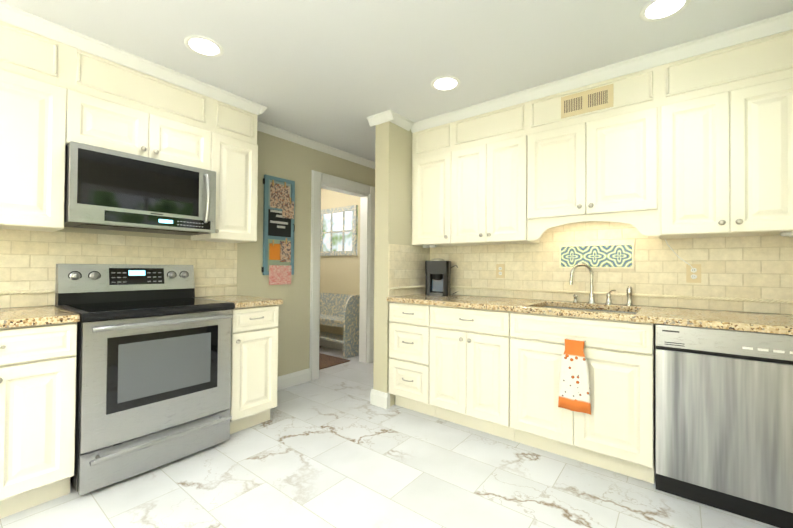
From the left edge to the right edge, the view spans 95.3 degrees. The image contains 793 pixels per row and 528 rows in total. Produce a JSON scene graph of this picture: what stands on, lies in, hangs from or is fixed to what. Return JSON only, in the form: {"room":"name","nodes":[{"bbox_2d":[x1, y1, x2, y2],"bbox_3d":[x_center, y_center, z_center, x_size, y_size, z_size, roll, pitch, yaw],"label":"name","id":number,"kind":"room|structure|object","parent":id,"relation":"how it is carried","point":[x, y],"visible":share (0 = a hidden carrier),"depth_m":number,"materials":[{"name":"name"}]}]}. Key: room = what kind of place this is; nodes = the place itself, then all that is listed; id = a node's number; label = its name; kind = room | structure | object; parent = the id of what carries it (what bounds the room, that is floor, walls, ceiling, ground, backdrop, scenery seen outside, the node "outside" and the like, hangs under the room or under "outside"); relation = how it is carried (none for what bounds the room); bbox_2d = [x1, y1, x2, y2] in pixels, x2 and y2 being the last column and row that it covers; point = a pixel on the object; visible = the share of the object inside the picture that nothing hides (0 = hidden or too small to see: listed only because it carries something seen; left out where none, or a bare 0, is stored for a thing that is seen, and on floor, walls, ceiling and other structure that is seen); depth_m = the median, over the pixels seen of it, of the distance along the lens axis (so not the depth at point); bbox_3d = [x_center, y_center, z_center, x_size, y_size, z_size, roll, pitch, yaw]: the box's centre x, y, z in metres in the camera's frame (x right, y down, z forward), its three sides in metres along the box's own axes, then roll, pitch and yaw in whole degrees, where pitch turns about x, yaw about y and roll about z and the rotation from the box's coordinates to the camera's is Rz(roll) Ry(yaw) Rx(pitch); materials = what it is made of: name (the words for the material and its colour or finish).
{"room":"kitchen","nodes":[
{"label":"kitchen","id":0,"kind":"room"},
{"bbox_2d":[8,131,374,375],"bbox_3d":[-1.816,-0.044,2.595,0.120,2.440,5.460,0,-1,38],"label":"wall","id":1,"kind":"structure","parent":0,"point":[287,160],"depth_m":3.52,"materials":[{"name":"beige paint"}]},
{"bbox_2d":[0,229,236,307],"bbox_3d":[-2.079,0.030,2.152,0.010,0.443,2.340,0,-1,38],"label":"backsplash","id":2,"kind":"structure","parent":1,"relation":"attached to","point":[29,260],"depth_m":2.30,"materials":[{"name":"tile"}]},
{"bbox_2d":[0,284,236,294],"bbox_3d":[-1.842,0.174,2.437,0.024,0.025,1.593,0,-1,38],"label":"tile trim","id":3,"kind":"structure","parent":2,"relation":"attached to","point":[13,292],"depth_m":2.12,"materials":[{"name":"beige tile"}]},
{"bbox_2d":[0,20,257,242],"bbox_3d":[-1.853,-0.727,2.164,0.355,1.085,2.055,0,-1,38],"label":"upper cabinet","id":4,"kind":"object","parent":1,"relation":"attached to","point":[56,97],"visible":0.96,"depth_m":2.08,"materials":[{"name":"beige paint"}]},
{"bbox_2d":[64,141,215,235],"bbox_3d":[-1.644,-0.431,2.341,0.462,0.434,0.772,0,-1,38],"label":"microwave","id":5,"kind":"object","parent":4,"relation":"attached to","point":[107,189],"visible":0.98,"depth_m":2.17,"materials":[{"name":"grey metal"}]},
{"bbox_2d":[257,105,267,115],"bbox_3d":[-1.197,-1.221,3.000,0.360,0.066,0.055,0,-1,38],"label":"crown molding","id":6,"kind":"object","parent":4,"relation":"attached to","point":[262,109],"visible":0.35,"depth_m":2.88,"materials":[{"name":"white wood"}]},
{"bbox_2d":[0,2,374,168],"bbox_3d":[-1.262,-1.222,2.917,0.360,0.066,3.955,0,-1,38],"label":"crown molding","id":7,"kind":"structure","parent":1,"relation":"attached to","point":[11,15],"depth_m":2.28,"materials":[{"name":"white wood"}]},
{"bbox_2d":[262,174,294,284],"bbox_3d":[-1.098,-0.298,3.382,0.043,1.000,0.332,0,-1,38],"label":"memo board","id":8,"kind":"object","parent":1,"relation":"attached to","point":[278,227],"visible":1,"depth_m":3.37,"materials":[{"name":"blue wood"}]},
{"bbox_2d":[277,368,309,390],"bbox_3d":[-0.768,1.138,3.825,0.017,0.125,1.923,0,-1,38],"label":"baseboard","id":9,"kind":"structure","parent":1,"relation":"attached to","point":[292,379],"depth_m":3.51,"materials":[{"name":"white wood"}]},
{"bbox_2d":[309,170,374,380],"bbox_3d":[-0.570,0.130,4.074,0.024,2.150,0.980,0,-1,38],"label":"door frame","id":10,"kind":"structure","parent":1,"relation":"attached to","point":[318,178],"depth_m":3.76,"materials":[{"name":"white wood"}]},
{"bbox_2d":[319,183,368,362],"bbox_3d":[-0.628,0.185,4.118,0.120,2.040,0.760,0,-1,38],"label":"liner","id":11,"kind":"object","parent":1,"relation":"attached to","point":[363,300],"visible":0.64,"depth_m":4.39,"materials":[{"name":"white wood"}]},
{"bbox_2d":[320,188,359,334],"bbox_3d":[-0.728,-0.004,5.132,3.674,2.440,0.120,0,-1,38],"label":"wall","id":12,"kind":"structure","parent":0,"point":[339,274],"depth_m":5.12,"materials":[{"name":"beige paint"}]},
{"bbox_2d":[319,339,342,349],"bbox_3d":[-1.203,1.153,5.394,2.360,0.125,0.017,0,-1,38],"label":"baseboard","id":13,"kind":"structure","parent":12,"relation":"attached to","point":[331,344],"depth_m":5.17,"materials":[{"name":"white wood"}]},
{"bbox_2d":[320,205,357,255],"bbox_3d":[-0.837,-0.445,5.127,0.750,0.680,0.034,0,-1,38],"label":"window","id":14,"kind":"structure","parent":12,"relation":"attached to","point":[338,231],"depth_m":5.11,"materials":[{"name":"paint"}]},
{"bbox_2d":[0,345,777,527],"bbox_3d":[-1.283,1.206,2.244,6.350,0.060,5.600,0,-1,38],"label":"floor","id":15,"kind":"structure","parent":0,"point":[331,447],"depth_m":1.92,"materials":[{"name":"stone"}]},
{"bbox_2d":[0,322,76,518],"bbox_3d":[-2.178,0.720,1.491,0.658,0.879,1.196,0,-1,38],"label":"base cabinet","id":16,"kind":"object","parent":15,"relation":"on","point":[38,364],"visible":1,"depth_m":1.68,"materials":[{"name":"beige paint"}]},
{"bbox_2d":[0,305,79,328],"bbox_3d":[-2.177,0.262,1.499,0.651,0.035,1.198,0,-1,38],"label":"countertop","id":17,"kind":"structure","parent":16,"relation":"on","point":[27,316],"depth_m":1.73,"materials":[{"name":"stone"}]},
{"bbox_2d":[55,264,234,495],"bbox_3d":[-1.546,0.592,2.254,0.716,1.165,0.768,0,-1,38],"label":"range","id":18,"kind":"object","parent":15,"relation":"on","point":[153,377],"visible":1,"depth_m":2.05,"materials":[{"name":"silver metal"}]},
{"bbox_2d":[229,305,277,433],"bbox_3d":[-1.220,0.743,2.719,0.658,0.879,0.357,0,-1,38],"label":"base cabinet","id":19,"kind":"object","parent":15,"relation":"on","point":[254,360],"visible":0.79,"depth_m":2.53,"materials":[{"name":"beige paint"}]},
{"bbox_2d":[195,295,282,307],"bbox_3d":[-1.215,0.285,2.732,0.651,0.035,0.374,0,-1,38],"label":"countertop","id":20,"kind":"structure","parent":19,"relation":"on","point":[241,301],"depth_m":2.63,"materials":[{"name":"stone"}]},
{"bbox_2d":[319,353,349,369],"bbox_3d":[-1.655,1.194,4.425,1.680,0.012,1.380,0,-1,38],"label":"rug","id":21,"kind":"object","parent":15,"relation":"on","point":[326,361],"visible":0.07,"depth_m":4.41,"materials":[{"name":"brown fabric"}]},
{"bbox_2d":[319,293,359,358],"bbox_3d":[-0.987,0.818,5.026,1.095,0.790,0.318,0,-1,38],"label":"bench","id":22,"kind":"object","parent":15,"relation":"on","point":[339,310],"visible":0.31,"depth_m":4.74,"materials":[{"name":"fabric"}]},
{"bbox_2d":[389,302,434,416],"bbox_3d":[0.272,0.760,3.090,0.395,0.879,0.658,0,-1,38],"label":"base cabinet","id":23,"kind":"object","parent":15,"relation":"on","point":[409,346],"visible":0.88,"depth_m":2.85,"materials":[{"name":"beige paint"}]},
{"bbox_2d":[429,305,513,440],"bbox_3d":[0.673,0.759,2.778,0.618,0.879,0.658,0,-1,38],"label":"base cabinet","id":24,"kind":"object","parent":15,"relation":"on","point":[469,379],"depth_m":2.53,"materials":[{"name":"beige paint"}]},
{"bbox_2d":[510,306,655,483],"bbox_3d":[1.229,0.759,2.363,0.765,0.880,0.627,0,-1,38],"label":"base cabinet","id":25,"kind":"object","parent":15,"relation":"on","point":[614,431],"visible":0.77,"depth_m":2.04,"materials":[{"name":"beige paint"}]},
{"bbox_2d":[558,339,590,414],"bbox_3d":[1.022,0.647,2.078,0.173,0.403,0.017,0,-1,38],"label":"hanging towel","id":26,"kind":"object","parent":25,"relation":"hanging from","point":[574,391],"visible":0.98,"depth_m":2.07,"materials":[{"name":"fabric"}]},
{"bbox_2d":[387,294,792,334],"bbox_3d":[1.075,0.301,2.477,2.430,0.035,0.651,0,-1,38],"label":"countertop","id":27,"kind":"structure","parent":25,"relation":"on","point":[752,322],"depth_m":2.09,"materials":[{"name":"stone"}]},
{"bbox_2d":[425,258,457,295],"bbox_3d":[0.390,0.123,3.263,0.291,0.327,0.322,0,-1,38],"label":"coffee maker","id":28,"kind":"object","parent":27,"relation":"on","point":[438,276],"visible":0.96,"depth_m":3.15,"materials":[{"name":"black plastic"}]},
{"bbox_2d":[544,306,636,313],"bbox_3d":[1.217,0.424,2.344,0.614,0.208,0.454,0,-1,38],"label":"sink basin","id":29,"kind":"object","parent":27,"relation":"in","point":[591,309],"visible":0.04,"depth_m":2.51,"materials":[{"name":"silver metal"}]},
{"bbox_2d":[569,263,632,305],"bbox_3d":[1.405,0.143,2.489,0.373,0.284,0.143,0,-1,38],"label":"faucet","id":30,"kind":"object","parent":27,"relation":"on","point":[608,296],"visible":1,"depth_m":2.54,"materials":[{"name":"silver metal"}]},
{"bbox_2d":[655,324,792,527],"bbox_3d":[1.763,0.759,1.928,0.598,0.876,0.605,0,-1,38],"label":"dishwasher","id":31,"kind":"object","parent":15,"relation":"on","point":[724,419],"visible":0.98,"depth_m":1.71,"materials":[{"name":"silver metal"}]},
{"bbox_2d":[0,0,792,161],"bbox_3d":[-1.262,-1.294,2.275,6.350,0.060,5.600,0,-1,38],"label":"ceiling","id":32,"kind":"structure","parent":0,"point":[334,73],"depth_m":2.06,"materials":[{"name":"white paint"}]},
{"bbox_2d":[184,35,223,56],"bbox_3d":[-1.123,-1.261,2.110,0.204,0.006,0.204,0,-1,38],"label":"recessed light","id":33,"kind":"object","parent":32,"relation":"in","point":[203,46],"visible":1,"depth_m":2.10,"materials":[{"name":"white"}]},
{"bbox_2d":[431,76,459,91],"bbox_3d":[0.341,-1.244,2.514,0.204,0.006,0.204,0,-1,38],"label":"recessed light","id":34,"kind":"object","parent":32,"relation":"in","point":[446,83],"visible":1,"depth_m":2.50,"materials":[{"name":"white"}]},
{"bbox_2d":[640,0,690,21],"bbox_3d":[1.308,-1.246,1.762,0.204,0.006,0.204,0,-1,38],"label":"recessed light","id":35,"kind":"object","parent":32,"relation":"in","point":[655,10],"visible":1,"depth_m":1.77,"materials":[{"name":"white"}]},
{"bbox_2d":[373,121,424,405],"bbox_3d":[0.103,-0.019,3.333,0.150,2.440,0.755,0,-1,38],"label":"wall","id":36,"kind":"structure","parent":0,"point":[393,183],"depth_m":3.05,"materials":[{"name":"beige paint"}]},
{"bbox_2d":[370,389,387,408],"bbox_3d":[-0.144,1.133,3.014,0.184,0.125,0.017,0,-1,38],"label":"baseboard","id":37,"kind":"structure","parent":36,"relation":"attached to","point":[378,398],"depth_m":3.01,"materials":[{"name":"white wood"}]},
{"bbox_2d":[367,109,393,126],"bbox_3d":[-0.136,-1.212,3.028,0.260,0.066,0.055,0,-1,38],"label":"crown molding","id":38,"kind":"structure","parent":36,"relation":"attached to","point":[381,118],"depth_m":3.02,"materials":[{"name":"white wood"}]},
{"bbox_2d":[388,392,389,408],"bbox_3d":[-0.065,1.133,2.979,0.017,0.125,0.025,0,-1,38],"label":"baseboard","id":39,"kind":"structure","parent":36,"relation":"attached to","point":[388,400],"depth_m":2.98,"materials":[{"name":"white wood"}]},
{"bbox_2d":[390,112,413,130],"bbox_3d":[0.046,-1.210,3.095,0.055,0.066,0.275,0,-1,38],"label":"crown molding","id":40,"kind":"object","parent":36,"relation":"attached to","point":[399,120],"visible":0.86,"depth_m":3.09,"materials":[{"name":"white wood"}]},
{"bbox_2d":[388,244,429,296],"bbox_3d":[0.127,0.064,3.233,0.010,0.438,0.620,0,-1,38],"label":"backsplash","id":41,"kind":"structure","parent":36,"relation":"attached to","point":[406,265],"depth_m":3.18,"materials":[{"name":"tile"}]},
{"bbox_2d":[390,285,424,289],"bbox_3d":[0.136,0.215,3.225,0.025,0.024,0.621,0,-1,38],"label":"tile trim","id":42,"kind":"structure","parent":41,"relation":"attached to","point":[406,287],"depth_m":3.15,"materials":[{"name":"beige tile"}]},
{"bbox_2d":[453,294,792,314],"bbox_3d":[1.546,-0.011,2.983,2.556,2.440,0.710,0,-1,38],"label":"wall","id":43,"kind":"structure","parent":0,"point":[638,305],"depth_m":2.39,"materials":[{"name":"beige tile"}]},
{"bbox_2d":[559,243,633,268],"bbox_3d":[1.430,-0.048,2.606,0.476,0.172,0.009,0,-1,38],"label":"wall tile","id":44,"kind":"structure","parent":43,"relation":"attached to","point":[621,256],"depth_m":2.59,"materials":[{"name":"multicoloured tile"}]},
{"bbox_2d":[412,29,792,246],"bbox_3d":[1.177,-0.699,2.609,2.432,1.080,0.355,0,-1,38],"label":"upper cabinet","id":45,"kind":"object","parent":43,"relation":"attached to","point":[699,146],"visible":1,"depth_m":2.21,"materials":[{"name":"beige paint"}]},
{"bbox_2d":[561,84,612,118],"bbox_3d":[1.252,-1.064,2.383,0.310,0.145,0.005,0,-1,38],"label":"air vent grille","id":46,"kind":"object","parent":45,"relation":"attached to","point":[595,99],"visible":1,"depth_m":2.38,"materials":[{"name":"beige plastic"}]},
{"bbox_2d":[411,11,792,132],"bbox_3d":[1.086,-1.208,2.493,2.436,0.066,0.055,0,-1,38],"label":"crown molding","id":47,"kind":"structure","parent":45,"relation":"attached to","point":[777,24],"depth_m":2.22,"materials":[{"name":"white wood"}]},
{"bbox_2d":[780,232,792,236],"bbox_3d":[2.073,-0.149,1.890,0.140,0.021,0.060,1,-1,-22],"label":"under-cabinet light","id":48,"kind":"object","parent":45,"relation":"attached to","point":[789,234],"depth_m":1.86,"materials":[{"name":"white plastic"}]},
{"bbox_2d":[430,221,792,313],"bbox_3d":[1.278,-0.015,2.736,2.436,0.603,0.010,0,-1,38],"label":"backsplash","id":49,"kind":"structure","parent":43,"relation":"attached to","point":[754,267],"depth_m":2.43,"materials":[{"name":"tile"}]},
{"bbox_2d":[496,264,504,277],"bbox_3d":[0.874,0.067,3.038,0.072,0.116,0.008,0,-1,38],"label":"electrical outlet plate","id":50,"kind":"object","parent":49,"relation":"attached to","point":[500,270],"visible":1,"depth_m":3.04,"materials":[{"name":"beige plastic"}]},
{"bbox_2d":[450,286,792,303],"bbox_3d":[1.268,0.218,2.724,2.420,0.024,0.025,0,-1,38],"label":"tile trim","id":51,"kind":"structure","parent":49,"relation":"attached to","point":[666,296],"depth_m":2.40,"materials":[{"name":"beige tile"}]},
{"bbox_2d":[686,264,700,282],"bbox_3d":[1.864,0.066,2.266,0.072,0.116,0.008,0,-1,38],"label":"electrical outlet plate","id":52,"kind":"object","parent":49,"relation":"attached to","point":[693,276],"visible":1,"depth_m":2.26,"materials":[{"name":"beige plastic"}]},
{"bbox_2d":[665,239,693,269],"bbox_3d":[1.803,-0.057,2.305,0.149,0.201,0.021,0,-1,38],"label":"cord","id":53,"kind":"object","parent":52,"relation":"attached to","point":[678,256],"visible":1,"depth_m":2.31,"materials":[{"name":"white plastic"}]}
]}

